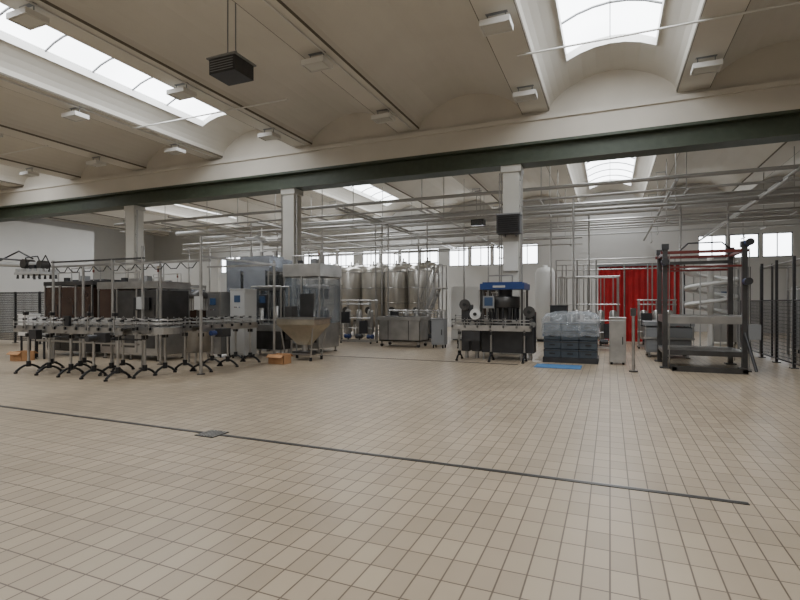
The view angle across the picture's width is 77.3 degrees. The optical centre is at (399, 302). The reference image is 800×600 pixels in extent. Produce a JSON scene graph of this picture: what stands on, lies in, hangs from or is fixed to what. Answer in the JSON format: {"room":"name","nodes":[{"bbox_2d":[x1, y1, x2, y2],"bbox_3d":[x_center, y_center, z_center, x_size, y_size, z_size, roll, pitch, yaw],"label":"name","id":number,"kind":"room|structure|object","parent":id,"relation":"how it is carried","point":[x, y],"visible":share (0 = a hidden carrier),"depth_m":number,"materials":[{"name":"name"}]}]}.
{"room":"factory floor","nodes":[
{"label":"factory floor","id":0,"kind":"room"},
{"bbox_2d":[0,221,93,331],"bbox_3d":[-22.534,-1.450,30.018,4.800,6.100,5.300,0,0,23],"label":"wall partition","id":1,"kind":"structure","parent":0,"point":[32,239],"depth_m":28.37,"materials":[{"name":"paint"}]},
{"bbox_2d":[17,218,153,278],"bbox_3d":[-30.341,-2.800,23.698,0.300,8.800,44.200,0,0,23],"label":"wall","id":2,"kind":"structure","parent":0,"point":[108,243],"depth_m":39.78,"materials":[{"name":"paint"}]},
{"bbox_2d":[114,259,219,291],"bbox_3d":[-14.695,-0.500,30.993,8.900,4.200,0.230,0,0,23],"label":"wall","id":3,"kind":"structure","parent":0,"point":[194,272],"depth_m":30.10,"materials":[{"name":"paint"}]},
{"bbox_2d":[0,325,799,599],"bbox_3d":[-8.167,1.700,14.385,48.400,0.200,44.800,0,0,23],"label":"floor","id":4,"kind":"structure","parent":0,"point":[91,509],"depth_m":4.53,"materials":[{"name":"tile"}]},
{"bbox_2d":[6,350,37,360],"bbox_3d":[-10.524,1.469,13.938,0.500,0.262,0.564,0,0,23],"label":"cardboard box","id":5,"kind":"object","parent":4,"relation":"on","point":[14,355],"visible":0.87,"depth_m":13.78,"materials":[{"name":"brown cardboard"}]},
{"bbox_2d":[0,291,46,343],"bbox_3d":[-14.706,0.575,19.734,4.760,2.050,0.160,0,0,23],"label":"fence","id":6,"kind":"object","parent":4,"relation":"on","point":[13,295],"visible":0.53,"depth_m":20.01,"materials":[{"name":"black metal"}]},
{"bbox_2d":[17,314,40,356],"bbox_3d":[-10.895,0.960,14.668,0.470,1.280,0.410,0,0,23],"label":"control box","id":7,"kind":"object","parent":4,"relation":"on","point":[21,334],"visible":0.33,"depth_m":14.58,"materials":[{"name":"white paint"}]},
{"bbox_2d":[0,251,59,279],"bbox_3d":[-14.108,-0.165,18.290,4.419,3.529,0.800,0,0,23],"label":"robot","id":8,"kind":"object","parent":4,"relation":"on","point":[33,268],"visible":0.97,"depth_m":17.71,"materials":[{"name":"grey paint"}]},
{"bbox_2d":[32,317,55,358],"bbox_3d":[-10.273,1.010,14.407,0.520,1.180,0.410,0,0,23],"label":"control box","id":9,"kind":"object","parent":4,"relation":"on","point":[44,342],"visible":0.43,"depth_m":14.26,"materials":[{"name":"grey paint"}]},
{"bbox_2d":[43,267,130,356],"bbox_3d":[-9.694,0.256,15.720,2.210,2.688,1.580,0,0,23],"label":"machine","id":10,"kind":"object","parent":4,"relation":"on","point":[68,299],"visible":0.44,"depth_m":15.02,"materials":[{"name":"metal"}]},
{"bbox_2d":[13,311,182,381],"bbox_3d":[-6.998,0.890,11.358,4.442,1.420,1.805,0,0,23],"label":"conveyor","id":11,"kind":"object","parent":4,"relation":"on","point":[103,330],"visible":1,"depth_m":11.00,"materials":[{"name":"metal"}]},
{"bbox_2d":[124,205,145,277],"bbox_3d":[-11.821,-1.345,22.264,0.760,5.890,0.600,0,0,23],"label":"column","id":12,"kind":"structure","parent":4,"relation":"on","point":[134,214],"depth_m":22.04,"materials":[{"name":"paint"}]},
{"bbox_2d":[97,266,190,360],"bbox_3d":[-7.470,0.281,14.559,2.410,2.638,1.200,0,0,23],"label":"machine","id":13,"kind":"object","parent":4,"relation":"on","point":[176,304],"visible":0.73,"depth_m":14.09,"materials":[{"name":"silver metal"}]},
{"bbox_2d":[51,236,275,374],"bbox_3d":[-6.462,0.050,13.468,5.626,3.100,2.850,0,0,23],"label":"gantry","id":14,"kind":"object","parent":4,"relation":"on","point":[198,300],"visible":0.8,"depth_m":12.62,"materials":[{"name":"silver metal"}]},
{"bbox_2d":[152,273,205,291],"bbox_3d":[-9.155,0.231,19.778,2.460,2.738,1.480,0,0,23],"label":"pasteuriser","id":15,"kind":"object","parent":4,"relation":"on","point":[194,287],"visible":0.11,"depth_m":19.43,"materials":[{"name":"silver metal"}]},
{"bbox_2d":[171,287,191,292],"bbox_3d":[-7.357,0.535,16.572,0.620,2.130,0.560,0,0,23],"label":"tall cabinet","id":16,"kind":"object","parent":4,"relation":"on","point":[191,287],"visible":0.02,"depth_m":16.36,"materials":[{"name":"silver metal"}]},
{"bbox_2d":[190,299,205,323],"bbox_3d":[-6.554,0.660,16.289,0.720,1.880,0.660,0,0,23],"label":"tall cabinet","id":17,"kind":"object","parent":4,"relation":"on","point":[193,314],"visible":0.03,"depth_m":16.01,"materials":[{"name":"black metal"}]},
{"bbox_2d":[186,290,210,363],"bbox_3d":[-5.416,0.625,13.446,0.720,1.950,0.720,0,0,23],"label":"machine","id":18,"kind":"object","parent":4,"relation":"on","point":[192,340],"visible":0.65,"depth_m":13.24,"materials":[{"name":"silver metal"}]},
{"bbox_2d":[173,315,260,371],"bbox_3d":[-4.516,0.960,12.668,1.239,1.280,2.456,0,0,17],"label":"conveyor","id":19,"kind":"object","parent":4,"relation":"on","point":[222,328],"visible":0.9,"depth_m":12.50,"materials":[{"name":"metal"}]},
{"bbox_2d":[206,292,230,357],"bbox_3d":[-5.385,0.635,14.876,0.570,1.930,0.560,0,0,23],"label":"tall cabinet","id":20,"kind":"object","parent":4,"relation":"on","point":[218,302],"visible":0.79,"depth_m":14.64,"materials":[{"name":"silver metal"}]},
{"bbox_2d":[229,289,256,358],"bbox_3d":[-4.582,0.595,14.593,0.570,2.010,0.560,0,0,23],"label":"tall cabinet","id":21,"kind":"object","parent":4,"relation":"on","point":[243,302],"visible":0.79,"depth_m":14.40,"materials":[{"name":"grey metal"}]},
{"bbox_2d":[226,251,291,350],"bbox_3d":[-4.891,-0.100,17.342,1.810,3.400,1.470,0,0,23],"label":"cabinet filler","id":22,"kind":"object","parent":4,"relation":"on","point":[236,277],"visible":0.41,"depth_m":16.79,"materials":[{"name":"metal"}]},
{"bbox_2d":[245,228,277,251],"bbox_3d":[-4.888,-2.228,17.672,0.924,0.845,0.924,0,0,-39],"label":"pipe","id":23,"kind":"object","parent":22,"relation":"on","point":[261,239],"visible":0.99,"depth_m":17.62,"materials":[{"name":"grey metal"}]},
{"bbox_2d":[251,286,297,353],"bbox_3d":[-3.887,0.538,15.342,1.550,2.124,0.620,0,0,23],"label":"machine","id":24,"kind":"object","parent":4,"relation":"on","point":[264,331],"visible":0.66,"depth_m":15.13,"materials":[{"name":"silver metal"}]},
{"bbox_2d":[266,353,292,364],"bbox_3d":[-3.181,1.474,13.240,0.480,0.252,0.564,0,0,23],"label":"cardboard box","id":25,"kind":"object","parent":4,"relation":"on","point":[278,358],"visible":1,"depth_m":13.10,"materials":[{"name":"brown cardboard"}]},
{"bbox_2d":[280,188,302,316],"bbox_3d":[-4.122,-1.345,19.031,0.760,5.890,0.600,0,0,23],"label":"column","id":26,"kind":"structure","parent":4,"relation":"on","point":[290,202],"depth_m":18.79,"materials":[{"name":"paint"}]},
{"bbox_2d":[275,317,330,360],"bbox_3d":[-2.729,1.005,14.162,1.280,1.190,0.880,0,0,23],"label":"hopper","id":27,"kind":"object","parent":4,"relation":"on","point":[304,331],"visible":0.88,"depth_m":13.92,"materials":[{"name":"metal"}]},
{"bbox_2d":[303,278,317,308],"bbox_3d":[-4.591,-0.200,25.352,1.164,3.600,1.172,0,0,23],"label":"tank","id":28,"kind":"object","parent":4,"relation":"on","point":[314,280],"visible":0.02,"depth_m":24.89,"materials":[{"name":"metal"}]},
{"bbox_2d":[283,250,341,353],"bbox_3d":[-2.895,-0.044,16.542,1.410,3.288,1.400,0,0,23],"label":"machine","id":29,"kind":"object","parent":4,"relation":"on","point":[314,269],"visible":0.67,"depth_m":16.08,"materials":[{"name":"silver metal"}]},
{"bbox_2d":[318,263,339,334],"bbox_3d":[-3.485,-0.200,24.887,1.164,3.600,1.172,0,0,23],"label":"tank","id":30,"kind":"object","parent":4,"relation":"on","point":[330,300],"visible":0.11,"depth_m":24.36,"materials":[{"name":"metal"}]},
{"bbox_2d":[317,284,342,338],"bbox_3d":[-3.431,0.388,22.111,1.750,2.424,0.755,0,0,23],"label":"pump skid","id":31,"kind":"object","parent":4,"relation":"on","point":[334,316],"visible":0.22,"depth_m":21.81,"materials":[{"name":"silver metal"}]},
{"bbox_2d":[341,262,361,335],"bbox_3d":[-2.378,-0.200,24.422,1.164,3.600,1.172,0,0,23],"label":"tank","id":32,"kind":"object","parent":4,"relation":"on","point":[351,279],"visible":0.55,"depth_m":23.91,"materials":[{"name":"metal"}]},
{"bbox_2d":[340,300,377,343],"bbox_3d":[-1.636,0.738,20.056,1.450,1.724,0.755,0,0,23],"label":"pump skid","id":33,"kind":"object","parent":4,"relation":"on","point":[362,327],"visible":0.95,"depth_m":19.87,"materials":[{"name":"silver metal"}]},
{"bbox_2d":[354,260,365,332],"bbox_3d":[-2.227,-0.325,26.203,1.164,3.850,1.172,0,0,23],"label":"tank","id":34,"kind":"object","parent":4,"relation":"on","point":[357,263],"visible":0.11,"depth_m":25.93,"materials":[{"name":"metal"}]},
{"bbox_2d":[304,250,440,308],"bbox_3d":[-1.587,-0.435,25.015,7.500,4.071,0.302,0,0,23],"label":"pipework","id":35,"kind":"object","parent":4,"relation":"on","point":[408,263],"visible":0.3,"depth_m":24.27,"materials":[{"name":"silver metal"}]},
{"bbox_2d":[361,261,384,336],"bbox_3d":[-1.272,-0.200,23.958,1.164,3.600,1.172,0,0,23],"label":"tank","id":36,"kind":"object","parent":4,"relation":"on","point":[368,273],"visible":0.59,"depth_m":23.46,"materials":[{"name":"metal"}]},
{"bbox_2d":[0,405,749,504],"bbox_3d":[-3.687,1.594,6.690,14.020,0.012,0.280,0,0,23],"label":"channel","id":37,"kind":"object","parent":4,"relation":"on","point":[211,433],"depth_m":5.10,"materials":[{"name":"metal"}]},
{"bbox_2d":[377,259,386,330],"bbox_3d":[-1.029,-0.325,25.699,1.164,3.850,1.172,0,0,23],"label":"tank","id":38,"kind":"object","parent":4,"relation":"on","point":[384,266],"visible":0.05,"depth_m":25.28,"materials":[{"name":"metal"}]},
{"bbox_2d":[384,260,407,315],"bbox_3d":[-0.166,-0.200,23.493,1.164,3.600,1.172,0,0,23],"label":"tank","id":39,"kind":"object","parent":4,"relation":"on","point":[398,275],"visible":0.56,"depth_m":23.00,"materials":[{"name":"metal"}]},
{"bbox_2d":[377,316,429,347],"bbox_3d":[0.141,1.039,18.542,1.700,1.118,1.000,0,0,23],"label":"tub","id":40,"kind":"object","parent":4,"relation":"on","point":[391,328],"visible":1,"depth_m":18.15,"materials":[{"name":"metal"}]},
{"bbox_2d":[400,258,412,267],"bbox_3d":[0.170,-0.325,25.196,1.164,3.850,1.172,0,0,23],"label":"tank","id":41,"kind":"object","parent":4,"relation":"on","point":[403,261],"visible":0.16,"depth_m":24.76,"materials":[{"name":"metal"}]},
{"bbox_2d":[389,309,445,341],"bbox_3d":[0.694,0.920,20.053,2.350,1.360,0.555,0,0,23],"label":"pump skid","id":42,"kind":"object","parent":4,"relation":"on","point":[394,312],"visible":0.29,"depth_m":19.84,"materials":[{"name":"silver metal"}]},
{"bbox_2d":[320,355,517,364],"bbox_3d":[0.292,1.597,14.124,6.000,0.006,0.070,0,0,23],"label":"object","id":43,"kind":"structure","parent":4,"relation":"on","point":[320,355],"depth_m":13.90,"materials":[{"name":"metal"}]},
{"bbox_2d":[408,260,432,317],"bbox_3d":[0.941,-0.200,23.028,1.164,3.600,1.172,0,0,23],"label":"tank","id":44,"kind":"object","parent":4,"relation":"on","point":[413,270],"visible":0.47,"depth_m":22.54,"materials":[{"name":"metal"}]},
{"bbox_2d":[413,264,447,317],"bbox_3d":[1.277,-0.009,21.373,1.398,3.222,0.680,0,0,23],"label":"staircase","id":45,"kind":"structure","parent":4,"relation":"on","point":[433,295],"depth_m":21.13,"materials":[{"name":"silver metal"}]},
{"bbox_2d":[424,261,439,317],"bbox_3d":[1.369,-0.325,24.692,1.164,3.850,1.172,0,0,23],"label":"tank","id":46,"kind":"object","parent":4,"relation":"on","point":[429,264],"visible":0.14,"depth_m":24.29,"materials":[{"name":"metal"}]},
{"bbox_2d":[431,318,447,347],"bbox_3d":[1.398,1.075,17.830,0.490,1.050,0.460,0,0,23],"label":"control box","id":47,"kind":"object","parent":4,"relation":"on","point":[438,325],"visible":0.98,"depth_m":17.66,"materials":[{"name":"grey paint"}]},
{"bbox_2d":[451,286,481,339],"bbox_3d":[2.905,0.450,21.573,1.250,2.300,0.770,0,0,23],"label":"storage cabinet","id":48,"kind":"object","parent":4,"relation":"on","point":[473,294],"visible":0.3,"depth_m":21.33,"materials":[{"name":"white metal"}]},
{"bbox_2d":[455,314,488,347],"bbox_3d":[2.608,1.000,17.831,1.277,1.200,0.628,0,0,9],"label":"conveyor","id":49,"kind":"object","parent":4,"relation":"on","point":[455,314],"visible":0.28,"depth_m":17.77,"materials":[{"name":"metal"}]},
{"bbox_2d":[484,290,497,324],"bbox_3d":[3.899,0.450,21.291,0.660,2.300,0.980,0,0,23],"label":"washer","id":50,"kind":"object","parent":4,"relation":"on","point":[485,291],"visible":0.02,"depth_m":20.94,"materials":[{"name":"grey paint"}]},
{"bbox_2d":[451,318,532,363],"bbox_3d":[2.516,1.010,13.803,2.190,1.180,0.630,0,0,23],"label":"conveyor","id":51,"kind":"object","parent":4,"relation":"on","point":[473,334],"visible":1,"depth_m":13.76,"materials":[{"name":"metal"}]},
{"bbox_2d":[458,275,535,360],"bbox_3d":[2.860,0.390,14.553,2.228,2.420,1.130,0,0,23],"label":"machine","id":52,"kind":"object","parent":4,"relation":"on","point":[500,307],"visible":0.77,"depth_m":14.13,"materials":[{"name":"grey paint"}]},
{"bbox_2d":[486,292,525,325],"bbox_3d":[4.069,0.588,19.178,1.450,2.024,0.755,0,0,23],"label":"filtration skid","id":53,"kind":"object","parent":4,"relation":"on","point":[487,312],"visible":0.08,"depth_m":19.20,"materials":[{"name":"silver metal"}]},
{"bbox_2d":[498,164,523,354],"bbox_3d":[3.530,-1.345,15.817,0.760,5.890,0.600,0,0,23],"label":"column","id":54,"kind":"structure","parent":4,"relation":"on","point":[512,181],"depth_m":15.58,"materials":[{"name":"concrete"}]},
{"bbox_2d":[496,212,522,270],"bbox_3d":[3.354,-1.860,15.346,0.740,1.720,0.504,0,0,23],"label":"heater","id":55,"kind":"object","parent":54,"relation":"attached to","point":[506,223],"depth_m":15.26,"materials":[{"name":"metal"}]},
{"bbox_2d":[535,265,554,341],"bbox_3d":[6.037,0.010,20.872,0.846,3.180,0.798,0,0,-26],"label":"storage tank","id":56,"kind":"object","parent":4,"relation":"on","point":[542,275],"visible":0.68,"depth_m":20.57,"materials":[{"name":"white paint"}]},
{"bbox_2d":[534,363,581,369],"bbox_3d":[3.966,1.587,12.543,1.100,0.026,0.700,0,0,23],"label":"floor mat","id":57,"kind":"object","parent":4,"relation":"on","point":[559,366],"visible":1,"depth_m":12.39,"materials":[{"name":"blue plastic"}]},
{"bbox_2d":[550,305,567,321],"bbox_3d":[5.095,0.835,16.006,0.520,1.530,0.560,0,0,23],"label":"cabinet","id":58,"kind":"object","parent":4,"relation":"on","point":[558,313],"visible":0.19,"depth_m":15.79,"materials":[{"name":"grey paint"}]},
{"bbox_2d":[543,322,598,363],"bbox_3d":[4.710,0.906,13.747,1.489,1.388,1.082,0,0,23],"label":"stacked crates","id":59,"kind":"object","parent":4,"relation":"on","point":[564,342],"visible":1,"depth_m":13.32,"materials":[{"name":"grey paint"}]},
{"bbox_2d":[557,275,619,348],"bbox_3d":[6.602,0.338,17.463,2.050,2.524,0.955,0,0,23],"label":"filtration skid","id":60,"kind":"object","parent":4,"relation":"on","point":[603,329],"visible":0.44,"depth_m":17.24,"materials":[{"name":"silver metal"}]},
{"bbox_2d":[555,257,675,321],"bbox_3d":[8.166,-0.060,19.192,4.262,3.321,0.157,0,0,23],"label":"rack","id":61,"kind":"object","parent":4,"relation":"on","point":[576,260],"visible":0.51,"depth_m":19.44,"materials":[{"name":"silver metal"}]},
{"bbox_2d":[609,317,625,364],"bbox_3d":[5.696,0.985,13.096,0.420,1.230,0.460,0,0,23],"label":"cabinet","id":62,"kind":"object","parent":4,"relation":"on","point":[617,325],"visible":1,"depth_m":12.92,"materials":[{"name":"silver metal"}]},
{"bbox_2d":[629,308,637,371],"bbox_3d":[5.418,0.860,11.608,0.190,1.480,0.200,0,0,23],"label":"stanchion","id":63,"kind":"object","parent":4,"relation":"on","point":[632,310],"visible":1,"depth_m":11.58,"materials":[{"name":"metal"}]},
{"bbox_2d":[597,263,684,341],"bbox_3d":[9.673,-0.010,20.255,3.270,3.220,0.200,0,0,23],"label":"curtain","id":64,"kind":"object","parent":4,"relation":"on","point":[635,279],"visible":0.45,"depth_m":20.32,"materials":[{"name":"red fabric"}]},
{"bbox_2d":[637,299,676,348],"bbox_3d":[9.018,0.738,17.533,1.250,1.724,0.755,0,0,23],"label":"filtration skid","id":65,"kind":"object","parent":4,"relation":"on","point":[642,315],"visible":0.38,"depth_m":17.50,"materials":[{"name":"silver metal"}]},
{"bbox_2d":[642,321,694,358],"bbox_3d":[7.992,1.000,14.962,1.310,1.200,1.080,0,0,23],"label":"magazine","id":66,"kind":"object","parent":4,"relation":"on","point":[684,336],"visible":0.71,"depth_m":14.49,"materials":[{"name":"grey paint"}]},
{"bbox_2d":[654,238,760,374],"bbox_3d":[7.571,0.059,12.434,2.070,3.083,2.249,0,0,23],"label":"palletiser","id":67,"kind":"object","parent":4,"relation":"on","point":[749,331],"visible":1,"depth_m":12.18,"materials":[{"name":"metal"}]},
{"bbox_2d":[682,258,739,349],"bbox_3d":[10.046,0.050,16.172,1.598,3.100,1.479,0,0,23],"label":"conveyor","id":68,"kind":"object","parent":4,"relation":"on","point":[710,283],"visible":0.67,"depth_m":16.09,"materials":[{"name":"silver metal"}]},
{"bbox_2d":[714,286,740,343],"bbox_3d":[12.640,0.485,19.507,1.020,2.230,0.660,0,0,23],"label":"tall cabinet","id":69,"kind":"object","parent":4,"relation":"on","point":[716,289],"visible":0.25,"depth_m":19.26,"materials":[{"name":"grey metal"}]},
{"bbox_2d":[740,256,799,368],"bbox_3d":[10.115,0.225,13.431,0.166,2.750,7.964,0,0,22],"label":"fence","id":70,"kind":"object","parent":4,"relation":"on","point":[759,303],"visible":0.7,"depth_m":13.35,"materials":[{"name":"black metal"}]},
{"bbox_2d":[763,258,799,355],"bbox_3d":[10.499,0.200,12.727,0.763,2.800,6.470,0,0,23],"label":"frame","id":71,"kind":"object","parent":4,"relation":"on","point":[771,266],"visible":0.64,"depth_m":14.70,"materials":[{"name":"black metal"}]},
{"bbox_2d":[790,286,799,352],"bbox_3d":[13.230,0.535,16.006,1.020,2.130,0.660,0,0,23],"label":"tall cabinet","id":72,"kind":"object","parent":4,"relation":"on","point":[797,287],"visible":0.3,"depth_m":15.94,"materials":[{"name":"grey metal"}]},
{"bbox_3d":[11.229,-1.345,12.584,0.760,5.890,0.600,0,0,23],"label":"column","id":73,"kind":"structure","parent":4,"relation":"on","visible":0},
{"bbox_2d":[0,40,799,205],"bbox_3d":[-5.933,-6.060,19.705,47.800,2.280,0.660,0,0,23],"label":"wall","id":74,"kind":"structure","parent":73,"relation":"on","point":[766,79],"depth_m":15.86,"materials":[{"name":"white paint"}]},
{"bbox_2d":[0,0,799,186],"bbox_3d":[-11.751,-6.365,6.806,47.940,1.090,28.050,0,0,23],"label":"ceiling","id":75,"kind":"structure","parent":0,"point":[415,57],"depth_m":13.00,"materials":[{"name":"paint"}]},
{"bbox_2d":[6,2,48,29],"bbox_3d":[-7.280,-5.663,9.782,0.600,0.315,0.440,0,0,23],"label":"ceiling lamp","id":76,"kind":"object","parent":75,"relation":"attached to","point":[24,16],"depth_m":9.72,"materials":[{"name":"white plastic"}]},
{"bbox_2d":[19,167,38,176],"bbox_3d":[-15.993,-5.663,21.576,0.600,0.315,0.440,0,0,23],"label":"ceiling lamp","id":77,"kind":"object","parent":75,"relation":"attached to","point":[25,173],"depth_m":21.46,"materials":[{"name":"white metal"}]},
{"bbox_2d":[61,106,88,121],"bbox_3d":[-9.681,-5.663,14.912,0.600,0.315,0.440,0,0,23],"label":"ceiling lamp","id":78,"kind":"object","parent":75,"relation":"attached to","point":[75,116],"depth_m":14.83,"materials":[{"name":"white metal"}]},
{"bbox_2d":[86,156,106,166],"bbox_3d":[-12.120,-5.663,19.950,0.600,0.315,0.440,0,0,23],"label":"ceiling lamp","id":79,"kind":"object","parent":75,"relation":"attached to","point":[96,163],"depth_m":19.87,"materials":[{"name":"white metal"}]},
{"bbox_2d":[164,143,185,154],"bbox_3d":[-8.248,-5.663,18.323,0.600,0.315,0.440,0,0,23],"label":"ceiling lamp","id":80,"kind":"object","parent":75,"relation":"attached to","point":[173,150],"depth_m":18.22,"materials":[{"name":"white plastic"}]},
{"bbox_2d":[166,82,195,100],"bbox_3d":[-5.808,-5.663,13.286,0.600,0.315,0.440,0,0,23],"label":"ceiling lamp","id":81,"kind":"object","parent":75,"relation":"attached to","point":[179,93],"depth_m":13.22,"materials":[{"name":"white plastic"}]},
{"bbox_2d":[206,0,255,85],"bbox_3d":[-3.402,-5.421,10.106,0.720,1.742,0.640,0,0,23],"label":"heater","id":82,"kind":"object","parent":75,"relation":"hanging from","point":[230,68],"visible":1,"depth_m":9.95,"materials":[{"name":"grey paint"}]},
{"bbox_2d":[257,127,279,140],"bbox_3d":[-4.376,-5.663,16.697,0.600,0.315,0.440,0,0,23],"label":"ceiling lamp","id":83,"kind":"object","parent":75,"relation":"attached to","point":[266,136],"depth_m":16.61,"materials":[{"name":"white metal"}]},
{"bbox_2d":[301,51,332,72],"bbox_3d":[-1.936,-5.663,11.659,0.600,0.315,0.440,0,0,23],"label":"ceiling lamp","id":84,"kind":"object","parent":75,"relation":"attached to","point":[318,63],"depth_m":11.60,"materials":[{"name":"white plastic"}]},
{"bbox_2d":[371,108,394,123],"bbox_3d":[-0.503,-5.663,15.071,0.600,0.315,0.440,0,0,23],"label":"ceiling lamp","id":85,"kind":"object","parent":75,"relation":"attached to","point":[384,117],"depth_m":14.98,"materials":[{"name":"white plastic"}]},
{"bbox_2d":[0,0,799,157],"bbox_3d":[-8.422,-5.774,12.485,32.400,0.066,14.500,0,0,23],"label":"conduit","id":86,"kind":"object","parent":75,"relation":"attached to","point":[788,4],"depth_m":11.67,"materials":[{"name":"grey metal"}]},
{"bbox_2d":[479,10,513,36],"bbox_3d":[1.936,-5.663,10.033,0.600,0.315,0.440,0,0,23],"label":"ceiling lamp","id":87,"kind":"object","parent":75,"relation":"attached to","point":[500,24],"depth_m":9.96,"materials":[{"name":"white plastic"}]},
{"bbox_2d":[513,85,537,102],"bbox_3d":[3.369,-5.663,13.444,0.600,0.315,0.440,0,0,23],"label":"ceiling lamp","id":88,"kind":"object","parent":75,"relation":"attached to","point":[527,95],"depth_m":13.35,"materials":[{"name":"white metal"}]},
{"bbox_2d":[690,54,722,75],"bbox_3d":[7.241,-5.663,11.818,0.600,0.315,0.440,0,0,23],"label":"ceiling lamp","id":89,"kind":"object","parent":75,"relation":"attached to","point":[712,66],"depth_m":11.74,"materials":[{"name":"white plastic"}]},
{"bbox_2d":[0,109,799,221],"bbox_3d":[-5.909,-4.605,19.760,47.800,0.630,0.660,0,0,23],"label":"beam steel","id":90,"kind":"structure","parent":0,"point":[780,126],"depth_m":16.22,"materials":[{"name":"metal"}]},
{"bbox_2d":[42,141,799,235],"bbox_3d":[-3.000,-6.365,27.643,47.940,1.090,16.350,0,0,23],"label":"ceiling","id":91,"kind":"structure","parent":0,"point":[782,153],"depth_m":27.34,"materials":[{"name":"paint"}]},
{"bbox_2d":[114,146,799,339],"bbox_3d":[2.237,-2.105,25.308,36.525,7.410,15.200,0,0,23],"label":"overhead pipework","id":92,"kind":"object","parent":91,"relation":"hanging from","point":[762,198],"visible":0.78,"depth_m":21.29,"materials":[{"name":"grey metal"}]},
{"bbox_2d":[470,190,486,225],"bbox_3d":[4.066,-4.910,25.950,0.720,1.820,0.640,0,0,23],"label":"heater","id":93,"kind":"object","parent":91,"relation":"hanging from","point":[474,222],"visible":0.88,"depth_m":25.75,"materials":[{"name":"grey paint"}]},
{"bbox_2d":[154,176,799,332],"bbox_3d":[0.449,-2.800,34.899,47.800,8.800,0.300,0,0,23],"label":"wall","id":94,"kind":"structure","parent":0,"point":[166,248],"depth_m":30.00,"materials":[{"name":"paint"}]},
{"bbox_2d":[221,257,233,272],"bbox_3d":[-14.072,-3.100,40.933,1.350,1.300,0.100,0,0,23],"label":"window","id":95,"kind":"structure","parent":94,"relation":"in","point":[223,262],"depth_m":41.09,"materials":[{"name":"white glass"}]},
{"bbox_2d":[304,253,317,263],"bbox_3d":[-6.697,-3.100,37.835,1.350,1.300,0.100,0,0,23],"label":"window","id":96,"kind":"structure","parent":94,"relation":"in","point":[306,258],"depth_m":37.88,"materials":[{"name":"white glass"}]},
{"bbox_2d":[320,252,335,264],"bbox_3d":[-5.323,-3.100,37.258,1.350,1.300,0.100,0,0,23],"label":"window","id":97,"kind":"structure","parent":94,"relation":"in","point":[332,259],"depth_m":37.17,"materials":[{"name":"white glass"}]},
{"bbox_2d":[338,251,353,266],"bbox_3d":[-3.949,-3.100,36.681,1.350,1.300,0.100,0,0,23],"label":"window","id":98,"kind":"structure","parent":94,"relation":"in","point":[342,260],"depth_m":36.67,"materials":[{"name":"white glass"}]},
{"bbox_2d":[362,250,378,266],"bbox_3d":[-2.068,-3.100,35.891,1.350,1.300,0.100,0,0,23],"label":"window","id":99,"kind":"structure","parent":94,"relation":"in","point":[371,258],"depth_m":35.93,"materials":[{"name":"white glass"}]},
{"bbox_2d":[383,249,397,265],"bbox_3d":[-0.695,-3.100,35.314,1.350,1.300,0.100,0,0,23],"label":"window","id":100,"kind":"structure","parent":94,"relation":"in","point":[391,256],"depth_m":35.30,"materials":[{"name":"white glass"}]},
{"bbox_2d":[401,249,417,264],"bbox_3d":[0.679,-3.100,34.737,1.350,1.300,0.100,0,0,23],"label":"window","id":101,"kind":"structure","parent":94,"relation":"in","point":[413,257],"depth_m":34.70,"materials":[{"name":"white glass"}]},
{"bbox_2d":[421,248,438,263],"bbox_3d":[2.053,-3.100,34.160,1.350,1.300,0.100,0,0,23],"label":"window","id":102,"kind":"structure","parent":94,"relation":"in","point":[432,256],"depth_m":34.13,"materials":[{"name":"white glass"}]},
{"bbox_2d":[449,246,467,265],"bbox_3d":[3.934,-3.100,33.370,1.350,1.300,0.100,0,0,23],"label":"window","id":103,"kind":"structure","parent":94,"relation":"in","point":[455,257],"depth_m":33.37,"materials":[{"name":"white glass"}]},
{"bbox_2d":[471,245,490,265],"bbox_3d":[5.308,-3.100,32.793,1.350,1.300,0.100,0,0,23],"label":"window","id":104,"kind":"structure","parent":94,"relation":"in","point":[478,256],"depth_m":32.79,"materials":[{"name":"white glass"}]},
{"bbox_2d":[493,245,502,264],"bbox_3d":[6.681,-3.100,32.216,1.350,1.300,0.100,0,0,23],"label":"window","id":105,"kind":"structure","parent":94,"relation":"in","point":[495,250],"depth_m":32.41,"materials":[{"name":"white glass"}]},
{"bbox_2d":[523,243,537,263],"bbox_3d":[8.055,-3.100,31.639,1.350,1.300,0.100,0,0,23],"label":"window","id":106,"kind":"structure","parent":94,"relation":"in","point":[530,254],"depth_m":31.55,"materials":[{"name":"white glass"}]},
{"bbox_2d":[698,235,725,258],"bbox_3d":[17.312,-3.100,27.751,1.350,1.300,0.100,0,0,23],"label":"window","id":107,"kind":"structure","parent":94,"relation":"in","point":[711,238],"depth_m":27.73,"materials":[{"name":"white glass"}]},
{"bbox_2d":[730,233,758,257],"bbox_3d":[18.686,-3.100,27.174,1.350,1.300,0.100,0,0,23],"label":"window","id":108,"kind":"structure","parent":94,"relation":"in","point":[735,239],"depth_m":27.10,"materials":[{"name":"white glass"}]},
{"bbox_2d":[762,232,792,256],"bbox_3d":[20.059,-3.100,26.597,1.350,1.300,0.100,0,0,23],"label":"window","id":109,"kind":"structure","parent":94,"relation":"in","point":[777,244],"depth_m":26.58,"materials":[{"name":"white glass"}]}
]}

